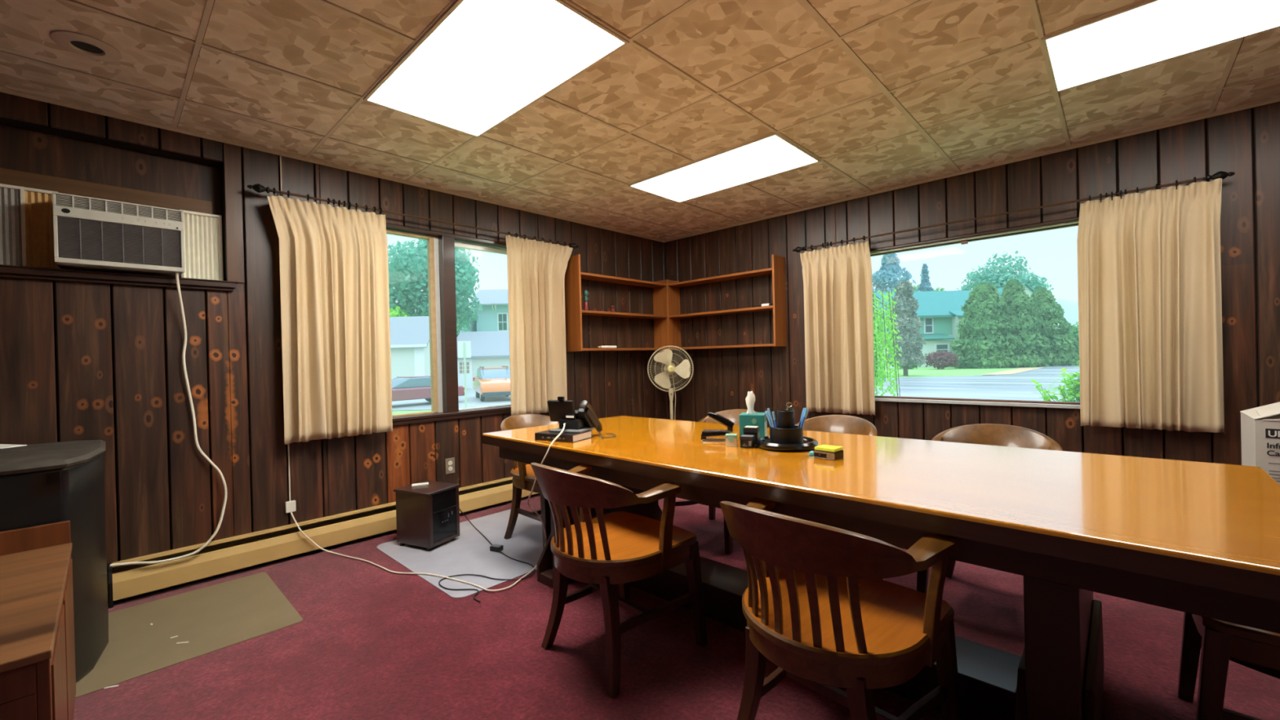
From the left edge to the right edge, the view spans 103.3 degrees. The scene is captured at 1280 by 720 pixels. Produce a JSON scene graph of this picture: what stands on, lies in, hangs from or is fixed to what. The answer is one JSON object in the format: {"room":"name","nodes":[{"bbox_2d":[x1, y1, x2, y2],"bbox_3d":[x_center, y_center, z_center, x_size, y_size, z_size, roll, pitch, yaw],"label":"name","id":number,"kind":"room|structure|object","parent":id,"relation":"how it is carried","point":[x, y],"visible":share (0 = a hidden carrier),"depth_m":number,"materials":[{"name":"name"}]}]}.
{"room":"conference room","nodes":[
{"label":"conference room","id":0,"kind":"room"},
{"bbox_2d":[0,92,667,604],"bbox_3d":[-1.953,-0.035,3.393,0.140,2.464,6.400,-1,0,43],"label":"wall","id":1,"kind":"structure","parent":0,"point":[79,361],"depth_m":2.89,"materials":[{"name":"brown wood"}]},
{"bbox_2d":[0,168,212,213],"bbox_3d":[-2.809,-0.861,2.542,0.050,0.075,1.020,-1,0,43],"label":"trim","id":2,"kind":"structure","parent":1,"relation":"attached to","point":[7,176],"depth_m":2.58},
{"bbox_2d":[0,124,221,277],"bbox_3d":[-2.845,-0.768,2.554,0.020,0.690,1.144,-1,0,43],"label":"wall panel","id":3,"kind":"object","parent":1,"relation":"attached to","point":[21,149],"depth_m":2.63,"materials":[{"name":"brown wood"}]},
{"bbox_2d":[0,264,238,291],"bbox_3d":[-2.751,-0.406,2.506,0.172,0.052,1.190,-1,0,43],"label":"trim","id":4,"kind":"structure","parent":1,"relation":"attached to","point":[6,271],"depth_m":2.52,"materials":[{"name":"brown wood"}]},
{"bbox_2d":[0,183,223,280],"bbox_3d":[-2.685,-0.626,2.519,0.236,0.385,0.963,-1,0,43],"label":"air conditioner","id":5,"kind":"object","parent":4,"relation":"on","point":[39,228],"visible":0.92,"depth_m":2.46,"materials":[{"name":"grey plastic"}]},
{"bbox_2d":[55,194,181,221],"bbox_3d":[-2.557,-0.746,2.502,0.018,0.052,0.430,-1,0,43],"label":"outlet","id":6,"kind":"object","parent":5,"relation":"attached to","point":[72,202],"depth_m":2.48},
{"bbox_2d":[57,216,181,267],"bbox_3d":[-2.555,-0.575,2.505,0.012,0.193,0.424,-1,0,43],"label":"grille","id":7,"kind":"object","parent":5,"relation":"attached to","point":[94,240],"depth_m":2.49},
{"bbox_2d":[109,271,226,566],"bbox_3d":[-2.465,0.293,2.654,0.088,1.505,0.461,-1,0,43],"label":"power cord","id":8,"kind":"object","parent":5,"relation":"hanging from","point":[177,281],"visible":1,"depth_m":2.73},
{"bbox_2d":[222,142,244,283],"bbox_3d":[-2.327,-0.838,2.905,0.012,0.788,0.078,-1,0,43],"label":"trim","id":9,"kind":"structure","parent":1,"relation":"attached to","point":[232,153],"depth_m":2.90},
{"bbox_2d":[280,155,296,512],"bbox_3d":[-2.148,-0.157,3.072,0.022,2.160,0.052,-1,0,43],"label":"cable raceway","id":10,"kind":"object","parent":1,"relation":"attached to","point":[290,506],"visible":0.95,"depth_m":3.07,"materials":[{"name":"white plastic"}]},
{"bbox_2d":[107,476,537,608],"bbox_3d":[-1.151,1.072,4.062,0.070,0.204,4.292,-1,0,43],"label":"baseboard heater","id":11,"kind":"object","parent":1,"relation":"attached to","point":[221,556],"visible":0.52,"depth_m":2.94,"materials":[{"name":"beige metal"}]},
{"bbox_2d":[247,183,578,248],"bbox_3d":[-1.423,-1.008,3.780,0.126,0.064,2.424,-1,0,43],"label":"curtain rod","id":12,"kind":"object","parent":1,"relation":"attached to","point":[258,188],"visible":1,"depth_m":3.33,"materials":[{"name":"black metal"}]},
{"bbox_2d":[266,195,392,444],"bbox_3d":[-1.912,-0.240,3.170,0.100,1.465,0.672,-1,0,42],"label":"curtain","id":13,"kind":"object","parent":12,"relation":"hanging from","point":[334,261],"visible":1,"depth_m":3.17,"materials":[{"name":"fabric"}]},
{"bbox_2d":[506,235,573,416],"bbox_3d":[-0.840,-0.281,4.321,0.117,1.472,0.637,-1,0,43],"label":"curtain","id":14,"kind":"object","parent":12,"relation":"hanging from","point":[536,269],"visible":0.97,"depth_m":4.27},
{"bbox_2d":[386,223,511,421],"bbox_3d":[-1.494,-0.269,3.861,0.170,1.375,1.640,-1,0,43],"label":"window","id":15,"kind":"structure","parent":1,"relation":"in","point":[441,246],"depth_m":3.83,"materials":[{"name":"brown wood"}]},
{"bbox_2d":[444,457,454,474],"bbox_3d":[-1.431,0.797,3.820,0.009,0.116,0.072,-1,0,43],"label":"wall outlet","id":16,"kind":"object","parent":1,"relation":"attached to","point":[450,462],"visible":1,"depth_m":3.81,"materials":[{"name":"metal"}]},
{"bbox_2d":[392,408,511,426],"bbox_3d":[-1.429,0.432,3.819,0.022,0.029,1.760,-1,0,43],"label":"trim","id":17,"kind":"structure","parent":1,"relation":"attached to","point":[503,411],"depth_m":3.80,"materials":[{"name":"brown wood"}]},
{"bbox_2d":[0,0,1244,233],"bbox_3d":[0.319,-1.313,1.208,6.200,0.002,6.400,-1,0,43],"label":"trim","id":18,"kind":"structure","parent":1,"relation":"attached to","point":[71,0],"depth_m":2.37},
{"bbox_2d":[0,0,1279,235],"bbox_3d":[0.319,-1.312,1.208,6.200,0.006,6.400,-1,0,43],"label":"grid","id":19,"kind":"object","parent":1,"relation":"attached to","point":[805,4],"depth_m":2.47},
{"bbox_2d":[0,85,1279,242],"bbox_3d":[0.319,-1.303,1.208,6.200,0.020,6.400,-1,0,43],"label":"trim","id":20,"kind":"structure","parent":1,"relation":"attached to","point":[2,89],"depth_m":3.22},
{"bbox_2d":[0,0,1279,239],"bbox_3d":[0.317,-1.343,1.236,6.440,0.060,6.640,-1,0,43],"label":"ceiling","id":21,"kind":"structure","parent":0,"point":[721,44],"depth_m":2.46,"materials":[{"name":"brown tile"}]},
{"bbox_2d":[49,30,121,61],"bbox_3d":[-2.207,-1.249,2.023,0.194,0.011,0.194,-1,0,43],"label":"fitting","id":22,"kind":"object","parent":21,"relation":"attached to","point":[81,44],"visible":1,"depth_m":2.01,"materials":[{"name":"black plastic"}]},
{"bbox_2d":[363,0,629,137],"bbox_3d":[-0.696,-1.287,2.271,1.219,0.012,0.610,-1,0,43],"label":"recessed light","id":23,"kind":"object","parent":21,"relation":"in","point":[482,63],"visible":1,"depth_m":2.18,"materials":[{"name":"plastic"}]},
{"bbox_2d":[627,132,820,202],"bbox_3d":[0.561,-1.324,3.599,1.219,0.012,0.610,-1,0,43],"label":"recessed light","id":24,"kind":"object","parent":21,"relation":"in","point":[771,154],"visible":1,"depth_m":3.51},
{"bbox_2d":[1041,0,1279,93],"bbox_3d":[2.332,-1.359,1.923,1.219,0.012,0.610,-1,0,43],"label":"recessed light","id":25,"kind":"object","parent":21,"relation":"in","point":[1149,32],"visible":1,"depth_m":2.10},
{"bbox_2d":[73,493,1279,719],"bbox_3d":[0.379,1.190,1.248,6.440,0.080,6.640,-1,0,43],"label":"floor","id":26,"kind":"structure","parent":0,"point":[371,642],"depth_m":1.97,"materials":[{"name":"red carpet"}]},
{"bbox_2d":[0,520,75,719],"bbox_3d":[-1.966,0.894,1.175,1.040,0.627,0.844,-1,0,43],"label":"base cabinet","id":27,"kind":"object","parent":26,"relation":"on","point":[37,672],"visible":1,"depth_m":1.34,"materials":[{"name":"brown wood"}]},
{"bbox_2d":[75,572,302,697],"bbox_3d":[-2.297,1.210,2.102,0.820,0.004,1.360,-1,0,43],"label":"chair mat","id":28,"kind":"object","parent":26,"relation":"on","point":[215,617],"visible":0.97,"depth_m":2.29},
{"bbox_2d":[0,440,108,682],"bbox_3d":[-2.599,0.791,1.854,0.798,0.850,0.903,-1,0,43],"label":"waste bin","id":29,"kind":"object","parent":28,"relation":"on","point":[51,482],"visible":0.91,"depth_m":1.91,"materials":[{"name":"plastic"}]},
{"bbox_2d":[0,444,26,448],"bbox_3d":[-2.733,0.364,2.022,0.220,0.003,0.300,-1,0,15],"label":"paper sheet","id":30,"kind":"object","parent":29,"relation":"on","point":[2,446],"visible":1,"depth_m":2.12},
{"bbox_2d":[290,422,565,591],"bbox_3d":[-1.192,0.760,2.904,1.851,0.839,0.386,-1,0,22],"label":"cable","id":31,"kind":"object","parent":26,"relation":"on","point":[564,424],"visible":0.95,"depth_m":2.73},
{"bbox_2d":[376,509,543,598],"bbox_3d":[-0.942,1.171,3.235,1.110,0.004,1.040,-1,0,43],"label":"chair mat","id":32,"kind":"object","parent":26,"relation":"on","point":[469,553],"visible":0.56,"depth_m":3.06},
{"bbox_2d":[393,480,460,551],"bbox_3d":[-1.372,0.999,3.279,0.310,0.360,0.260,-1,0,25],"label":"space heater","id":33,"kind":"object","parent":32,"relation":"on","point":[428,517],"visible":0.99,"depth_m":3.19,"materials":[{"name":"brown wood"}]},
{"bbox_2d":[411,482,428,486],"bbox_3d":[-1.438,0.815,3.315,0.100,0.012,0.040,-2,0,-22],"label":"remote control","id":34,"kind":"object","parent":33,"relation":"on","point":[422,483],"visible":1,"depth_m":3.30,"materials":[{"name":"white plastic"}]},
{"bbox_2d":[431,488,455,511],"bbox_3d":[-1.248,0.887,3.218,0.011,0.110,0.192,-1,0,25],"label":"grille","id":35,"kind":"object","parent":33,"relation":"attached to","point":[443,500],"depth_m":3.21,"materials":[{"name":"black plastic"}]},
{"bbox_2d":[438,508,535,602],"bbox_3d":[-1.086,1.095,3.067,0.480,0.160,1.358,-2,0,-39],"label":"extension cord","id":36,"kind":"object","parent":32,"relation":"on","point":[495,548],"visible":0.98,"depth_m":2.75,"materials":[{"name":"black plastic"}]},
{"bbox_2d":[500,413,559,548],"bbox_3d":[-0.613,0.768,3.358,0.599,0.785,0.602,-1,0,42],"label":"armchair","id":37,"kind":"object","parent":32,"relation":"on","point":[523,476],"visible":0.3,"depth_m":3.29,"materials":[{"name":"brown wood"}]},
{"bbox_2d":[530,462,707,698],"bbox_3d":[-0.123,0.766,2.020,0.599,0.785,0.602,-2,0,-43],"label":"armchair","id":38,"kind":"object","parent":26,"relation":"on","point":[604,552],"visible":1,"depth_m":1.87,"materials":[{"name":"brown wood"}]},
{"bbox_2d":[647,345,693,419],"bbox_3d":[0.321,0.493,5.168,0.380,1.280,0.380,-1,0,43],"label":"pedestal fan","id":39,"kind":"object","parent":26,"relation":"on","point":[664,356],"visible":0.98,"depth_m":5.16,"materials":[{"name":"grey plastic"}]},
{"bbox_2d":[675,408,757,554],"bbox_3d":[0.539,0.744,3.346,0.602,0.785,0.599,-1,0,43],"label":"armchair","id":40,"kind":"object","parent":26,"relation":"on","point":[731,415],"visible":0.06,"depth_m":3.55,"materials":[{"name":"brown wood"}]},
{"bbox_2d":[795,414,876,435],"bbox_3d":[1.047,0.734,2.893,0.599,0.785,0.602,-2,0,-45],"label":"armchair","id":41,"kind":"object","parent":26,"relation":"on","point":[840,424],"visible":0.04,"depth_m":3.08,"materials":[{"name":"brown wood"}]},
{"bbox_2d":[719,497,961,719],"bbox_3d":[0.528,0.753,1.425,0.599,0.785,0.602,-2,0,-42],"label":"armchair","id":42,"kind":"object","parent":26,"relation":"on","point":[827,617],"visible":1,"depth_m":1.27,"materials":[{"name":"brown wood"}]},
{"bbox_2d":[481,415,1279,719],"bbox_3d":[0.569,0.761,2.247,2.947,0.760,1.154,-1,0,43],"label":"conference table","id":43,"kind":"object","parent":26,"relation":"on","point":[1202,539],"visible":0.75,"depth_m":1.44,"materials":[{"name":"brown wood"}]},
{"bbox_2d":[534,428,592,443],"bbox_3d":[-0.388,0.384,2.582,0.234,0.037,0.172,-1,0,28],"label":"book","id":44,"kind":"object","parent":43,"relation":"on","point":[546,435],"visible":0.9,"depth_m":2.52,"materials":[{"name":"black paper"}]},
{"bbox_2d":[546,396,616,438],"bbox_3d":[-0.297,0.292,2.630,0.334,0.216,0.221,-1,0,23],"label":"desk phone","id":45,"kind":"object","parent":43,"relation":"on","point":[562,411],"visible":1,"depth_m":2.60,"materials":[{"name":"grey plastic"}]},
{"bbox_2d":[701,429,731,441],"bbox_3d":[0.361,0.358,2.405,0.142,0.053,0.032,-1,0,18],"label":"stapler","id":46,"kind":"object","parent":43,"relation":"on","point":[704,435],"visible":0.66,"depth_m":2.40,"materials":[{"name":"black metal"}]},
{"bbox_2d":[706,435,724,437],"bbox_3d":[0.359,0.362,2.405,0.120,0.019,0.014,-1,0,18],"label":"magazine","id":47,"kind":"object","parent":46,"relation":"on","point":[707,436],"depth_m":2.40,"materials":[{"name":"silver metal"}]},
{"bbox_2d":[702,412,734,432],"bbox_3d":[0.372,0.294,2.403,0.148,0.093,0.032,-1,0,18],"label":"stapler","id":48,"kind":"object","parent":46,"relation":"on","point":[721,420],"visible":1,"depth_m":2.39,"materials":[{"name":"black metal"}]},
{"bbox_2d":[708,415,727,427],"bbox_3d":[0.379,0.296,2.401,0.108,0.063,0.014,-1,0,18],"label":"magazine","id":49,"kind":"object","parent":48,"relation":"on","point":[721,420],"depth_m":2.39,"materials":[{"name":"metal"}]},
{"bbox_2d":[724,433,737,446],"bbox_3d":[0.408,0.358,2.263,0.050,0.052,0.050,-1,0,15],"label":"box","id":50,"kind":"object","parent":43,"relation":"on","point":[731,438],"visible":1,"depth_m":2.24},
{"bbox_2d":[739,435,755,448],"bbox_3d":[0.471,0.357,2.223,0.056,0.051,0.050,-1,0,23],"label":"box","id":51,"kind":"object","parent":43,"relation":"on","point":[746,441],"visible":1,"depth_m":2.20,"materials":[{"name":"black plastic"}]},
{"bbox_2d":[742,426,759,445],"bbox_3d":[0.503,0.341,2.284,0.064,0.081,0.054,-1,0,23],"label":"box","id":52,"kind":"object","parent":43,"relation":"on","point":[748,430],"visible":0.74,"depth_m":2.26,"materials":[{"name":"black plastic"}]},
{"bbox_2d":[738,391,767,440],"bbox_3d":[0.543,0.265,2.437,0.117,0.230,0.117,-1,0,19],"label":"tissue box","id":53,"kind":"object","parent":43,"relation":"on","point":[750,418],"visible":0.8,"depth_m":2.40,"materials":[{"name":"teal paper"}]},
{"bbox_2d":[764,420,767,435],"bbox_3d":[0.600,0.336,2.418,0.001,0.084,0.114,-1,0,20],"label":"print","id":54,"kind":"object","parent":53,"relation":"attached to","point":[765,424],"depth_m":2.43},
{"bbox_2d":[755,409,817,451],"bbox_3d":[0.635,0.299,2.204,0.260,0.160,0.260,-1,0,43],"label":"carousel","id":55,"kind":"object","parent":43,"relation":"on","point":[787,437],"visible":0.94,"depth_m":2.15,"materials":[{"name":"black plastic"}]},
{"bbox_2d":[767,408,774,427],"bbox_3d":[0.573,0.278,2.184,0.049,0.142,0.010,-1,0,-4],"label":"pen","id":56,"kind":"object","parent":55,"relation":"in","point":[768,409],"visible":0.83,"depth_m":2.18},
{"bbox_2d":[772,411,777,427],"bbox_3d":[0.583,0.284,2.173,0.031,0.127,0.010,-1,0,-3],"label":"pen","id":57,"kind":"object","parent":55,"relation":"in","point":[773,412],"visible":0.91,"depth_m":2.17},
{"bbox_2d":[777,409,794,428],"bbox_3d":[0.635,0.284,2.204,0.072,0.130,0.072,-1,0,43],"label":"cup","id":58,"kind":"object","parent":55,"relation":"on","point":[785,420],"depth_m":2.17,"materials":[{"name":"black plastic"}]},
{"bbox_2d":[755,435,817,451],"bbox_3d":[0.637,0.362,2.204,0.260,0.034,0.260,-1,0,43],"label":"tray","id":59,"kind":"object","parent":55,"relation":"on","point":[773,443],"depth_m":2.13,"materials":[{"name":"black plastic"}]},
{"bbox_2d":[798,408,805,427],"bbox_3d":[0.695,0.277,2.196,0.047,0.138,0.010,-1,0,3],"label":"pen","id":60,"kind":"object","parent":55,"relation":"in","point":[803,410],"visible":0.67,"depth_m":2.19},
{"bbox_2d":[800,408,807,427],"bbox_3d":[0.696,0.278,2.173,0.048,0.136,0.010,-1,0,2],"label":"pen","id":61,"kind":"object","parent":55,"relation":"in","point":[806,410],"visible":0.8,"depth_m":2.17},
{"bbox_2d":[813,449,844,460],"bbox_3d":[0.729,0.363,1.960,0.071,0.030,0.088,-2,0,-40],"label":"dispenser","id":62,"kind":"object","parent":43,"relation":"on","point":[833,455],"visible":0.91,"depth_m":1.93,"materials":[{"name":"black plastic"}]},
{"bbox_2d":[813,450,834,459],"bbox_3d":[0.702,0.363,1.938,0.001,0.023,0.088,-2,0,-40],"label":"print","id":63,"kind":"object","parent":62,"relation":"on","point":[818,454],"depth_m":1.94,"materials":[{"name":"beige paper"}]},
{"bbox_2d":[814,444,843,452],"bbox_3d":[0.733,0.342,1.967,0.072,0.010,0.080,-2,0,-43],"label":"sticky notes","id":64,"kind":"object","parent":62,"relation":"on","point":[822,447],"visible":1,"depth_m":1.95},
{"bbox_2d":[916,423,1062,594],"bbox_3d":[1.623,0.722,2.348,0.602,0.785,0.599,-1,0,42],"label":"armchair","id":65,"kind":"object","parent":26,"relation":"on","point":[993,434],"visible":0.04,"depth_m":2.53,"materials":[{"name":"brown wood"}]},
{"bbox_2d":[1177,612,1279,719],"bbox_3d":[1.833,0.722,1.305,0.599,0.785,0.602,-1,0,43],"label":"armchair","id":66,"kind":"object","parent":26,"relation":"on","point":[1219,642],"visible":0.46,"depth_m":1.31,"materials":[{"name":"brown wood"}]},
{"bbox_3d":[3.080,0.865,2.071,0.760,0.430,0.480,-1,0,43],"label":"crate","id":67,"kind":"object","parent":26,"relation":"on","visible":0},
{"bbox_2d":[1240,401,1279,484],"bbox_3d":[2.938,0.401,2.191,0.402,0.504,0.362,-1,0,43],"label":"carton","id":68,"kind":"object","parent":67,"relation":"on","point":[1260,425],"visible":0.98,"depth_m":2.19,"materials":[{"name":"cardboard"}]},
{"bbox_2d":[663,101,1279,465],"bbox_3d":[2.545,-0.146,3.636,6.340,2.464,0.140,-1,0,43],"label":"wall","id":69,"kind":"structure","parent":0,"point":[1245,143],"depth_m":3.50,"materials":[{"name":"brown wood"}]},
{"bbox_2d":[564,254,786,351],"bbox_3d":[0.329,-0.530,4.651,1.453,0.860,1.413,-1,0,43],"label":"bookshelf","id":70,"kind":"object","parent":69,"relation":"attached to","point":[666,316],"visible":0.87,"depth_m":4.77,"materials":[{"name":"brown wood"}]},
{"bbox_2d":[582,289,588,310],"bbox_3d":[-0.491,-0.540,4.598,0.048,0.185,0.048,-1,0,43],"label":"figurine","id":71,"kind":"object","parent":70,"relation":"on","point":[585,292],"visible":0.97,"depth_m":4.58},
{"bbox_2d":[754,303,773,306],"bbox_3d":[1.144,-0.504,4.691,0.185,0.030,0.031,-1,0,43],"label":"marker pen","id":72,"kind":"object","parent":70,"relation":"on","point":[762,304],"visible":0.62,"depth_m":4.67,"materials":[{"name":"white plastic"}]},
{"bbox_2d":[869,217,1079,408],"bbox_3d":[2.432,-0.296,3.716,1.930,1.232,0.174,-1,0,43],"label":"window","id":73,"kind":"structure","parent":69,"relation":"in","point":[963,239],"depth_m":3.65,"materials":[{"name":"brown wood"}]},
{"bbox_2d":[792,171,1235,252],"bbox_3d":[2.313,-0.990,3.650,2.564,0.064,0.125,-1,0,43],"label":"curtain rod","id":74,"kind":"object","parent":69,"relation":"attached to","point":[1223,175],"visible":1,"depth_m":3.24,"materials":[{"name":"black metal"}]},
{"bbox_2d":[800,240,875,415],"bbox_3d":[1.647,-0.250,4.243,0.584,1.402,0.107,-1,0,40],"label":"curtain","id":75,"kind":"object","parent":74,"relation":"hanging from","point":[837,286],"visible":1,"depth_m":4.24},
{"bbox_2d":[1076,177,1224,434],"bbox_3d":[2.976,-0.290,2.980,0.604,1.404,0.106,-1,0,43],"label":"curtain","id":76,"kind":"object","parent":74,"relation":"hanging from","point":[1149,262],"visible":1,"depth_m":2.98,"materials":[{"name":"fabric"}]},
{"label":"outside","id":77,"kind":"structure","parent":0,"visible":0},
{"bbox_2d":[1049,297,1078,346],"bbox_3d":[79.850,-23.255,377.921,560.312,42.376,536.952,-1,0,43],"label":"hill","id":78,"kind":"structure","parent":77,"point":[1070,308],"depth_m":352.89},
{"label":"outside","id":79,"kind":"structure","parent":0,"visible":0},
{"bbox_2d":[391,366,1038,414],"bbox_3d":[-15.608,1.772,68.975,109.800,0.500,190.000,-1,0,43],"label":"lawn","id":80,"kind":"structure","parent":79,"point":[919,371],"depth_m":33.38,"materials":[{"name":"green plant"}]},
{"bbox_2d":[389,306,409,316],"bbox_3d":[-20.028,-1.135,39.517,4.719,7.010,3.983,-1,0,43],"label":"tree","id":81,"kind":"object","parent":80,"relation":"on","point":[393,313],"visible":0.02,"depth_m":38.85,"materials":[{"name":"green plant"}]},
{"bbox_2d":[387,238,482,334],"bbox_3d":[-17.274,-4.357,41.366,8.503,13.299,9.059,-1,0,-19],"label":"maple tree","id":82,"kind":"object","parent":80,"relation":"on","point":[408,278],"visible":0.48,"depth_m":39.67,"materials":[{"name":"green plant"}]},
{"bbox_2d":[457,341,471,408],"bbox_3d":[-6.910,0.650,20.026,0.480,2.780,0.093,-1,0,-19],"label":"parking sign","id":83,"kind":"object","parent":80,"relation":"on","point":[464,347],"visible":0.99,"depth_m":19.99,"materials":[{"name":"metal"}]},
{"bbox_2d":[456,308,476,337],"bbox_3d":[-18.493,-1.547,51.669,4.200,7.440,6.600,-1,0,0],"label":"house","id":84,"kind":"structure","parent":80,"relation":"on","point":[473,326],"depth_m":50.53,"materials":[{"name":"blue"}]},
{"bbox_2d":[469,288,509,331],"bbox_3d":[-13.123,-2.737,53.557,7.400,9.540,8.400,-1,0,0],"label":"house","id":85,"kind":"structure","parent":80,"relation":"on","point":[493,316],"depth_m":50.05,"materials":[{"name":"blue"}]},
{"bbox_2d":[871,275,902,396],"bbox_3d":[3.752,-0.067,9.229,1.770,2.900,1.784,-2,0,-43],"label":"weeping tree","id":86,"kind":"object","parent":80,"relation":"on","point":[881,355],"visible":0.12,"depth_m":8.89,"materials":[{"name":"green plant"}]},
{"bbox_2d":[871,253,920,293],"bbox_3d":[29.901,-6.446,60.428,10.619,13.990,10.265,-1,0,43],"label":"broadleaf tree","id":87,"kind":"object","parent":80,"relation":"on","point":[890,263],"visible":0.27,"depth_m":59.26,"materials":[{"name":"green plant"}]},
{"bbox_2d":[884,280,926,376],"bbox_3d":[15.616,-1.854,29.998,2.360,5.793,2.424,-1,0,43],"label":"conifer","id":88,"kind":"object","parent":80,"relation":"on","point":[904,288],"visible":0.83,"depth_m":29.44,"materials":[{"name":"green plant"}]},
{"bbox_2d":[892,364,920,368],"bbox_3d":[21.573,0.326,41.086,2.189,1.047,1.476,-1,0,43],"label":"shrub","id":89,"kind":"object","parent":80,"relation":"on","point":[913,366],"visible":0.19,"depth_m":40.73,"materials":[{"name":"green plant"}]},
{"bbox_2d":[916,262,933,291],"bbox_3d":[33.749,-5.490,59.884,3.845,11.896,4.026,-1,0,43],"label":"spruce","id":90,"kind":"object","parent":80,"relation":"on","point":[925,285],"visible":0.27,"depth_m":59.64,"materials":[{"name":"green plant"}]},
{"bbox_2d":[912,284,944,291],"bbox_3d":[38.633,-4.865,66.727,7.864,10.348,5.957,-1,0,28],"label":"broadleaf tree","id":91,"kind":"object","parent":80,"relation":"on","point":[917,286],"visible":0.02,"depth_m":66.08,"materials":[{"name":"green plant"}]},
{"bbox_2d":[872,290,999,368],"bbox_3d":[28.259,-3.107,49.373,12.900,7.300,10.150,-1,0,0],"label":"farmhouse","id":92,"kind":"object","parent":80,"relation":"on","point":[940,312],"visible":0.31,"depth_m":46.00,"materials":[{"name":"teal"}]},
{"bbox_2d":[924,350,959,368],"bbox_3d":[23.259,0.020,39.048,2.420,1.593,2.062,-1,0,43],"label":"shrub","id":93,"kind":"object","parent":80,"relation":"on","point":[935,358],"visible":0.99,"depth_m":38.65,"materials":[{"name":"purple plant"}]},
{"bbox_2d":[951,356,984,368],"bbox_3d":[25.380,0.225,39.265,2.431,1.080,1.348,-1,0,43],"label":"shrub","id":94,"kind":"object","parent":80,"relation":"on","point":[961,363],"visible":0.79,"depth_m":39.01,"materials":[{"name":"green plant"}]},
{"bbox_2d":[949,281,1023,368],"bbox_3d":[27.120,-2.714,39.858,4.809,6.986,4.658,-1,0,43],"label":"conifer","id":95,"kind":"object","parent":80,"relation":"on","point":[975,340],"visible":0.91,"depth_m":38.73,"materials":[{"name":"green plant"}]},
{"bbox_2d":[956,250,1054,293],"bbox_3d":[47.886,-7.148,68.204,12.509,14.448,12.300,-1,0,43],"label":"broadleaf tree","id":96,"kind":"object","parent":80,"relation":"on","point":[999,278],"visible":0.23,"depth_m":65.63,"materials":[{"name":"green plant"}]},
{"bbox_2d":[996,283,1034,299],"bbox_3d":[43.998,-4.337,59.940,4.600,8.890,4.600,-1,0,0],"label":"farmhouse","id":97,"kind":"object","parent":80,"relation":"on","point":[1029,291],"visible":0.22,"depth_m":57.92,"materials":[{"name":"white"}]},
{"bbox_2d":[986,277,1053,367],"bbox_3d":[29.828,-2.910,40.277,4.568,7.238,4.566,-1,0,43],"label":"conifer","id":98,"kind":"object","parent":80,"relation":"on","point":[1020,305],"visible":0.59,"depth_m":39.06,"materials":[{"name":"green plant"}]},
{"bbox_2d":[1020,287,1079,365],"bbox_3d":[32.953,-2.682,41.671,5.098,6.659,5.318,-1,0,43],"label":"conifer","id":99,"kind":"object","parent":80,"relation":"on","point":[1051,313],"visible":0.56,"depth_m":40.16,"materials":[{"name":"green plant"}]},
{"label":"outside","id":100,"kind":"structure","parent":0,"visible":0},
{"bbox_3d":[84.939,-0.429,15.203,110.200,0.500,129.800,-1,0,43],"label":"lawn","id":101,"kind":"structure","parent":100,"visible":0},
{"bbox_2d":[1030,360,1079,402],"bbox_3d":[4.337,0.648,4.575,1.100,1.386,1.185,-1,0,-13],"label":"leafy bush","id":102,"kind":"object","parent":101,"relation":"on","point":[1073,393],"visible":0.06,"depth_m":4.73,"materials":[{"name":"green plant"}]},
{"bbox_2d":[1039,321,1079,358],"bbox_3d":[37.917,-1.515,42.236,8.838,4.278,4.368,-1,0,18],"label":"shrub","id":103,"kind":"object","parent":101,"relation":"on","point":[1074,332],"visible":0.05,"depth_m":42.02,"materials":[{"name":"green plant"}]},
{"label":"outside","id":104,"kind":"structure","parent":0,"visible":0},
{"bbox_2d":[874,373,1079,401],"bbox_3d":[30.308,0.864,18.985,59.516,0.494,18.006,-1,0,0],"label":"road","id":105,"kind":"structure","parent":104,"point":[1002,387],"depth_m":19.67,"materials":[{"name":"asphalt"}]},
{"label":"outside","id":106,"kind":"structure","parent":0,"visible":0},
{"bbox_2d":[994,364,1079,375],"bbox_3d":[48.997,0.076,36.970,30.425,0.001,53.523,-1,0,43],"label":"road","id":107,"kind":"structure","parent":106,"point":[1051,369],"depth_m":31.82,"materials":[{"name":"asphalt"}]},
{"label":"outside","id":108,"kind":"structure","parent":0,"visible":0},
{"bbox_2d":[983,367,1044,374],"bbox_3d":[24.256,0.685,32.593,1.789,0.001,13.801,-1,0,43],"label":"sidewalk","id":109,"kind":"structure","parent":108,"point":[1018,370],"depth_m":31.78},
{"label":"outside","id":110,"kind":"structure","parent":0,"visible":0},
{"bbox_2d":[391,388,511,410],"bbox_3d":[-15.424,2.178,30.534,34.136,0.001,33.736,-1,0,43],"label":"parking lot","id":111,"kind":"structure","parent":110,"point":[472,401],"depth_m":24.34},
{"bbox_2d":[389,315,430,379],"bbox_3d":[-15.369,-0.254,31.747,5.700,4.890,4.040,-1,0,0],"label":"garage","id":112,"kind":"structure","parent":111,"relation":"on","point":[410,348],"depth_m":30.07,"materials":[{"name":"beige"}]},
{"bbox_2d":[391,375,464,401],"bbox_3d":[-10.846,1.433,23.425,1.890,1.335,4.970,-1,0,42],"label":"car","id":113,"kind":"object","parent":111,"relation":"on","point":[413,387],"visible":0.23,"depth_m":22.92,"materials":[{"name":"paint"}]},
{"bbox_2d":[457,330,510,388],"bbox_3d":[-9.469,-0.134,39.261,8.800,4.290,6.000,-1,0,0],"label":"garage","id":114,"kind":"structure","parent":111,"relation":"on","point":[488,348],"depth_m":36.56,"materials":[{"name":"beige"}]},
{"bbox_2d":[472,365,511,401],"bbox_3d":[-7.544,1.171,26.324,1.840,1.670,4.470,-2,0,-22],"label":"car","id":115,"kind":"object","parent":111,"relation":"on","point":[488,381],"visible":0.82,"depth_m":24.91,"materials":[{"name":"paint"}]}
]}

